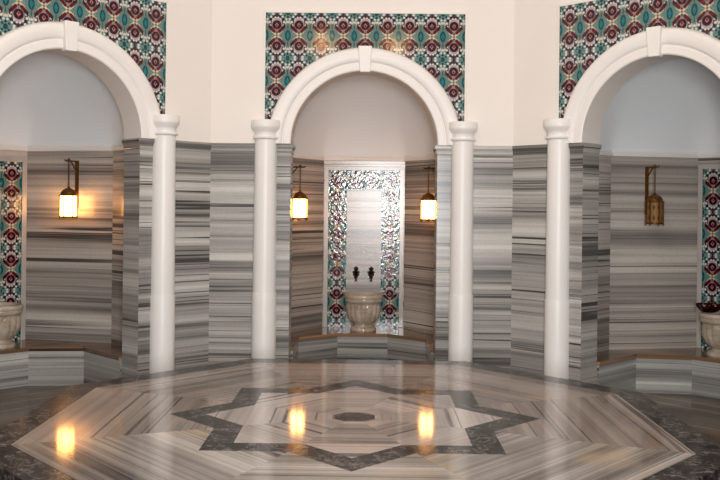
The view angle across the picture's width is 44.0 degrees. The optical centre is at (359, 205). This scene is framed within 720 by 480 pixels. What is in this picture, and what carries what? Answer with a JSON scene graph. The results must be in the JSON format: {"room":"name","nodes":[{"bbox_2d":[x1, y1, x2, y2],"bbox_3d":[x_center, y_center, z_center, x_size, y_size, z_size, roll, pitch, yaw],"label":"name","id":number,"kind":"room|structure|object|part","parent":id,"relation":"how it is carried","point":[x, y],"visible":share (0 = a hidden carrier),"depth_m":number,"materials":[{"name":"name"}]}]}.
{"room":"spa","nodes":[
{"label":"spa","id":0,"kind":"room"},
{"bbox_2d":[0,0,211,377],"bbox_3d":[-2.969,-0.534,7.821,2.987,4.405,1.801,1,0,-45],"label":"wall","id":1,"kind":"structure","parent":0,"point":[88,277],"depth_m":8.37,"materials":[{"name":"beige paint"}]},
{"bbox_2d":[0,156,26,340],"bbox_3d":[-3.582,0.412,8.406,0.884,1.781,0.022,1,0,-44],"label":"tile surround","id":2,"kind":"object","parent":1,"relation":"attached to","point":[13,170],"visible":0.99,"depth_m":8.63,"materials":[{"name":"tile"}]},
{"bbox_3d":[-3.077,-0.565,7.904,1.958,0.063,1.491,1,0,-45],"label":"niche cornice","id":3,"kind":"part","parent":1,"relation":"part of","materials":[{"name":"white stone"}]},
{"bbox_2d":[58,158,78,218],"bbox_3d":[-2.760,-0.165,8.492,0.180,0.581,0.245,1,0,13],"label":"wall lantern","id":4,"kind":"object","parent":1,"relation":"attached to","point":[68,197],"visible":1,"depth_m":8.42,"materials":[{"name":"white glass"}]},
{"bbox_3d":[-2.769,0.013,8.460,0.155,0.226,0.176,1,0,13],"label":"frame","id":5,"kind":"part","parent":4,"relation":"part of","materials":[{"name":"gold metal"}]},
{"bbox_3d":[-2.769,0.000,8.460,0.146,0.191,0.146,1,0,13],"label":"glass","id":6,"kind":"part","parent":4,"relation":"part of","materials":[{"name":"beige glass"}]},
{"bbox_2d":[0,20,159,138],"bbox_3d":[-2.334,-1.034,7.154,1.770,0.890,0.085,1,0,-45],"label":"arch surround","id":7,"kind":"object","parent":1,"relation":"attached to","point":[68,36],"visible":0.98,"depth_m":7.27,"materials":[{"name":"white stone"}]},
{"bbox_2d":[0,0,168,113],"bbox_3d":[-2.357,-1.215,7.179,1.868,1.188,0.014,1,0,-45],"label":"tile mural","id":8,"kind":"object","parent":1,"relation":"attached to","point":[139,27],"visible":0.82,"depth_m":7.53,"materials":[{"name":"multicoloured tile"}]},
{"bbox_3d":[-1.722,-0.540,7.988,0.757,0.086,0.290,1,0,-45],"label":"cap moulding","id":9,"kind":"part","parent":1,"relation":"part of","materials":[{"name":"grey stone"}]},
{"bbox_2d":[0,386,719,445],"bbox_3d":[-0.040,1.700,4.479,7.825,0.001,10.807,1,0,0],"label":"floor","id":10,"kind":"structure","parent":0,"point":[702,413],"depth_m":7.63,"materials":[{"name":"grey stone"}]},
{"bbox_2d":[0,339,121,389],"bbox_3d":[-3.089,1.488,7.893,1.894,0.358,1.457,1,0,-45],"label":"bench","id":11,"kind":"object","parent":10,"relation":"on","point":[30,362],"visible":0.74,"depth_m":8.26,"materials":[{"name":"stone"}]},
{"bbox_2d":[0,302,23,348],"bbox_3d":[-3.345,1.110,8.269,0.418,0.392,0.418,1,0,-45],"label":"basin","id":12,"kind":"object","parent":11,"relation":"on","point":[10,317],"visible":1,"depth_m":8.18,"materials":[{"name":"stone"}]},
{"bbox_3d":[-3.345,1.101,8.269,0.373,0.270,0.373,1,0,-45],"label":"fluted bowl","id":13,"kind":"part","parent":12,"relation":"part of","materials":[{"name":"stone"}]},
{"bbox_3d":[-3.087,1.326,7.893,1.894,0.035,1.457,1,0,-45],"label":"seat","id":14,"kind":"part","parent":11,"relation":"part of","materials":[{"name":"stone"}]},
{"bbox_2d":[149,114,179,373],"bbox_3d":[-1.728,0.445,7.804,0.270,2.474,0.270,1,0,0],"label":"column","id":15,"kind":"structure","parent":10,"relation":"on","point":[162,298],"depth_m":7.71,"materials":[{"name":"white stone"}]},
{"bbox_2d":[251,119,279,358],"bbox_3d":[-0.873,0.454,8.149,0.270,2.474,0.270,1,0,0],"label":"column","id":16,"kind":"structure","parent":10,"relation":"on","point":[263,337],"depth_m":8.06,"materials":[{"name":"white stone"}]},
{"bbox_2d":[0,358,719,479],"bbox_3d":[-0.033,1.418,4.816,3.536,0.565,3.536,1,0,0],"label":"platform","id":17,"kind":"object","parent":10,"relation":"on","point":[246,419],"visible":1,"depth_m":4.52,"materials":[{"name":"stone"}]},
{"bbox_2d":[291,327,432,360],"bbox_3d":[0.023,1.522,9.152,1.894,0.358,1.457,1,0,0],"label":"bench","id":18,"kind":"object","parent":10,"relation":"on","point":[336,343],"visible":0.53,"depth_m":9.36,"materials":[{"name":"stone"}]},
{"bbox_2d":[344,292,382,331],"bbox_3d":[0.037,1.147,9.650,0.418,0.392,0.418,1,0,0],"label":"basin","id":19,"kind":"object","parent":18,"relation":"on","point":[363,309],"visible":1,"depth_m":9.51,"materials":[{"name":"stone"}]},
{"bbox_3d":[0.037,1.138,9.650,0.373,0.270,0.373,1,0,0],"label":"fluted bowl","id":20,"kind":"part","parent":19,"relation":"part of","materials":[{"name":"stone"}]},
{"bbox_2d":[448,121,477,361],"bbox_3d":[0.925,0.474,8.134,0.270,2.474,0.270,1,0,0],"label":"column","id":21,"kind":"structure","parent":10,"relation":"on","point":[460,324],"depth_m":8.04,"materials":[{"name":"white stone"}]},
{"bbox_2d":[544,118,570,378],"bbox_3d":[1.728,0.483,7.778,0.270,2.474,0.270,1,0,0],"label":"column","id":22,"kind":"structure","parent":10,"relation":"on","point":[556,306],"depth_m":7.69,"materials":[{"name":"white stone"}]},
{"bbox_2d":[597,348,719,398],"bbox_3d":[3.067,1.555,7.846,1.457,0.358,1.894,1,0,-45],"label":"bench","id":23,"kind":"object","parent":10,"relation":"on","point":[692,371],"visible":0.74,"depth_m":8.21,"materials":[{"name":"stone"}]},
{"bbox_3d":[3.069,1.394,7.846,1.457,0.035,1.894,1,0,-45],"label":"seat","id":24,"kind":"part","parent":23,"relation":"part of","materials":[{"name":"stone"}]},
{"bbox_2d":[699,311,719,357],"bbox_3d":[3.346,1.183,8.209,0.418,0.392,0.418,1,0,-45],"label":"basin","id":25,"kind":"object","parent":23,"relation":"on","point":[710,322],"visible":0.98,"depth_m":8.12,"materials":[{"name":"stone"}]},
{"bbox_2d":[696,302,719,312],"bbox_3d":[3.242,0.947,8.274,0.246,0.078,0.235,1,0,0],"label":"bowl","id":26,"kind":"object","parent":25,"relation":"on","point":[704,307],"visible":1,"depth_m":8.20,"materials":[{"name":"orange metal"}]},
{"bbox_3d":[3.346,1.174,8.209,0.373,0.270,0.373,1,0,-45],"label":"fluted bowl","id":27,"kind":"part","parent":25,"relation":"part of","materials":[{"name":"stone"}]},
{"bbox_2d":[208,0,514,368],"bbox_3d":[0.022,-0.501,9.032,2.987,4.405,1.801,1,0,0],"label":"wall","id":28,"kind":"structure","parent":0,"point":[374,119],"depth_m":8.17,"materials":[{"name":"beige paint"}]},
{"bbox_3d":[-0.988,-0.532,8.284,0.760,0.086,0.290,1,0,0],"label":"cap moulding","id":29,"kind":"part","parent":28,"relation":"part of","materials":[{"name":"grey stone"}]},
{"bbox_2d":[292,164,308,219],"bbox_3d":[-0.650,-0.142,9.287,0.245,0.581,0.180,1,0,33],"label":"wall lantern","id":30,"kind":"object","parent":28,"relation":"attached to","point":[300,200],"visible":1,"depth_m":9.21,"materials":[{"name":"white glass"}]},
{"bbox_3d":[-0.625,0.024,9.269,0.146,0.191,0.146,1,0,33],"label":"glass","id":31,"kind":"part","parent":30,"relation":"part of","materials":[{"name":"beige glass"}]},
{"bbox_3d":[-0.625,0.036,9.269,0.176,0.226,0.155,1,0,33],"label":"frame","id":32,"kind":"part","parent":30,"relation":"part of","materials":[{"name":"gold metal"}]},
{"bbox_2d":[323,166,403,327],"bbox_3d":[0.040,0.452,9.872,0.884,1.781,0.020,1,0,0],"label":"tile surround","id":33,"kind":"object","parent":28,"relation":"attached to","point":[364,205],"visible":1,"depth_m":9.87,"materials":[{"name":"tile"}]},
{"bbox_2d":[352,267,359,280],"bbox_3d":[-0.043,0.745,9.806,0.084,0.158,0.125,1,0,0],"label":"tap","id":34,"kind":"object","parent":33,"relation":"attached to","point":[355,273],"visible":1,"depth_m":9.80,"materials":[{"name":"brown metal"}]},
{"bbox_3d":[-0.043,0.707,9.811,0.084,0.080,0.050,1,0,0],"label":"handle","id":35,"kind":"part","parent":34,"relation":"part of","materials":[{"name":"brown metal"}]},
{"bbox_2d":[367,267,374,281],"bbox_3d":[0.123,0.747,9.804,0.084,0.158,0.125,1,0,0],"label":"tap","id":36,"kind":"object","parent":33,"relation":"attached to","point":[370,273],"visible":1,"depth_m":9.79,"materials":[{"name":"brown metal"}]},
{"bbox_3d":[0.123,0.708,9.810,0.084,0.080,0.050,1,0,0],"label":"handle","id":37,"kind":"part","parent":36,"relation":"part of","materials":[{"name":"brown metal"}]},
{"bbox_3d":[0.046,-0.530,9.167,1.958,0.063,1.491,1,0,0],"label":"niche cornice","id":38,"kind":"part","parent":28,"relation":"part of","materials":[{"name":"white stone"}]},
{"bbox_2d":[271,46,457,144],"bbox_3d":[0.042,-1.008,8.115,1.770,0.890,0.085,1,0,0],"label":"arch surround","id":39,"kind":"object","parent":28,"relation":"attached to","point":[364,59],"visible":0.96,"depth_m":8.12,"materials":[{"name":"white stone"}]},
{"bbox_2d":[262,10,467,120],"bbox_3d":[0.045,-1.189,8.150,1.868,1.188,0.014,1,0,0],"label":"tile mural","id":40,"kind":"object","parent":28,"relation":"attached to","point":[293,40],"visible":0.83,"depth_m":8.15,"materials":[{"name":"multicoloured tile"}]},
{"bbox_2d":[420,166,434,221],"bbox_3d":[0.738,-0.126,9.271,0.245,0.581,0.180,1,0,-32],"label":"wall lantern","id":41,"kind":"object","parent":28,"relation":"attached to","point":[427,200],"visible":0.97,"depth_m":9.20,"materials":[{"name":"white glass"}]},
{"bbox_3d":[0.708,0.051,9.254,0.176,0.226,0.155,1,0,-32],"label":"frame","id":42,"kind":"part","parent":41,"relation":"part of","materials":[{"name":"gold metal"}]},
{"bbox_3d":[0.708,0.038,9.254,0.146,0.191,0.146,1,0,-32],"label":"glass","id":43,"kind":"part","parent":41,"relation":"part of","materials":[{"name":"beige glass"}]},
{"bbox_3d":[1.042,-0.510,8.268,0.716,0.086,0.290,1,0,0],"label":"cap moulding","id":44,"kind":"part","parent":28,"relation":"part of","materials":[{"name":"grey stone"}]},
{"bbox_2d":[511,0,719,383],"bbox_3d":[2.993,-0.469,7.773,1.801,4.405,2.987,1,0,-45],"label":"wall","id":45,"kind":"structure","parent":0,"point":[633,284],"depth_m":8.35,"materials":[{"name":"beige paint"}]},
{"bbox_3d":[1.748,-0.502,7.961,0.290,0.086,0.754,1,0,-45],"label":"cap moulding","id":46,"kind":"part","parent":45,"relation":"part of","materials":[{"name":"grey stone"}]},
{"bbox_2d":[556,0,719,117],"bbox_3d":[2.383,-1.163,7.144,0.014,1.188,1.868,1,0,-45],"label":"tile mural","id":47,"kind":"object","parent":45,"relation":"attached to","point":[586,29],"visible":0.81,"depth_m":7.48,"materials":[{"name":"multicoloured tile"}]},
{"bbox_2d":[563,26,719,142],"bbox_3d":[2.356,-0.982,7.119,0.085,0.890,1.770,1,0,-45],"label":"arch surround","id":48,"kind":"object","parent":45,"relation":"attached to","point":[657,41],"visible":0.97,"depth_m":7.25,"materials":[{"name":"white stone"}]},
{"bbox_2d":[644,164,664,225],"bbox_3d":[2.779,-0.104,8.448,0.180,0.581,0.245,1,0,-12],"label":"wall lantern","id":49,"kind":"object","parent":45,"relation":"attached to","point":[654,204],"visible":1,"depth_m":8.38,"materials":[{"name":"gold metal"}]},
{"bbox_3d":[2.783,0.074,8.417,0.155,0.226,0.176,1,0,-12],"label":"frame","id":50,"kind":"part","parent":49,"relation":"part of","materials":[{"name":"gold metal"}]},
{"bbox_3d":[2.784,0.061,8.417,0.146,0.191,0.146,1,0,-12],"label":"glass","id":51,"kind":"part","parent":49,"relation":"part of","materials":[{"name":"beige glass"}]},
{"bbox_3d":[2.787,-0.248,8.417,0.015,0.254,0.015,1,0,33],"label":"chain","id":52,"kind":"part","parent":49,"relation":"part of","materials":[{"name":"gold metal"}]},
{"bbox_3d":[3.100,-0.497,7.857,1.491,0.063,1.958,1,0,-45],"label":"niche cornice","id":53,"kind":"part","parent":45,"relation":"part of","materials":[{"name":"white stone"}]},
{"bbox_2d":[696,164,719,349],"bbox_3d":[3.592,0.491,8.351,0.022,1.781,0.884,1,0,-44],"label":"tile surround","id":54,"kind":"object","parent":45,"relation":"attached to","point":[708,225],"visible":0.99,"depth_m":8.59,"materials":[{"name":"tile"}]}
]}

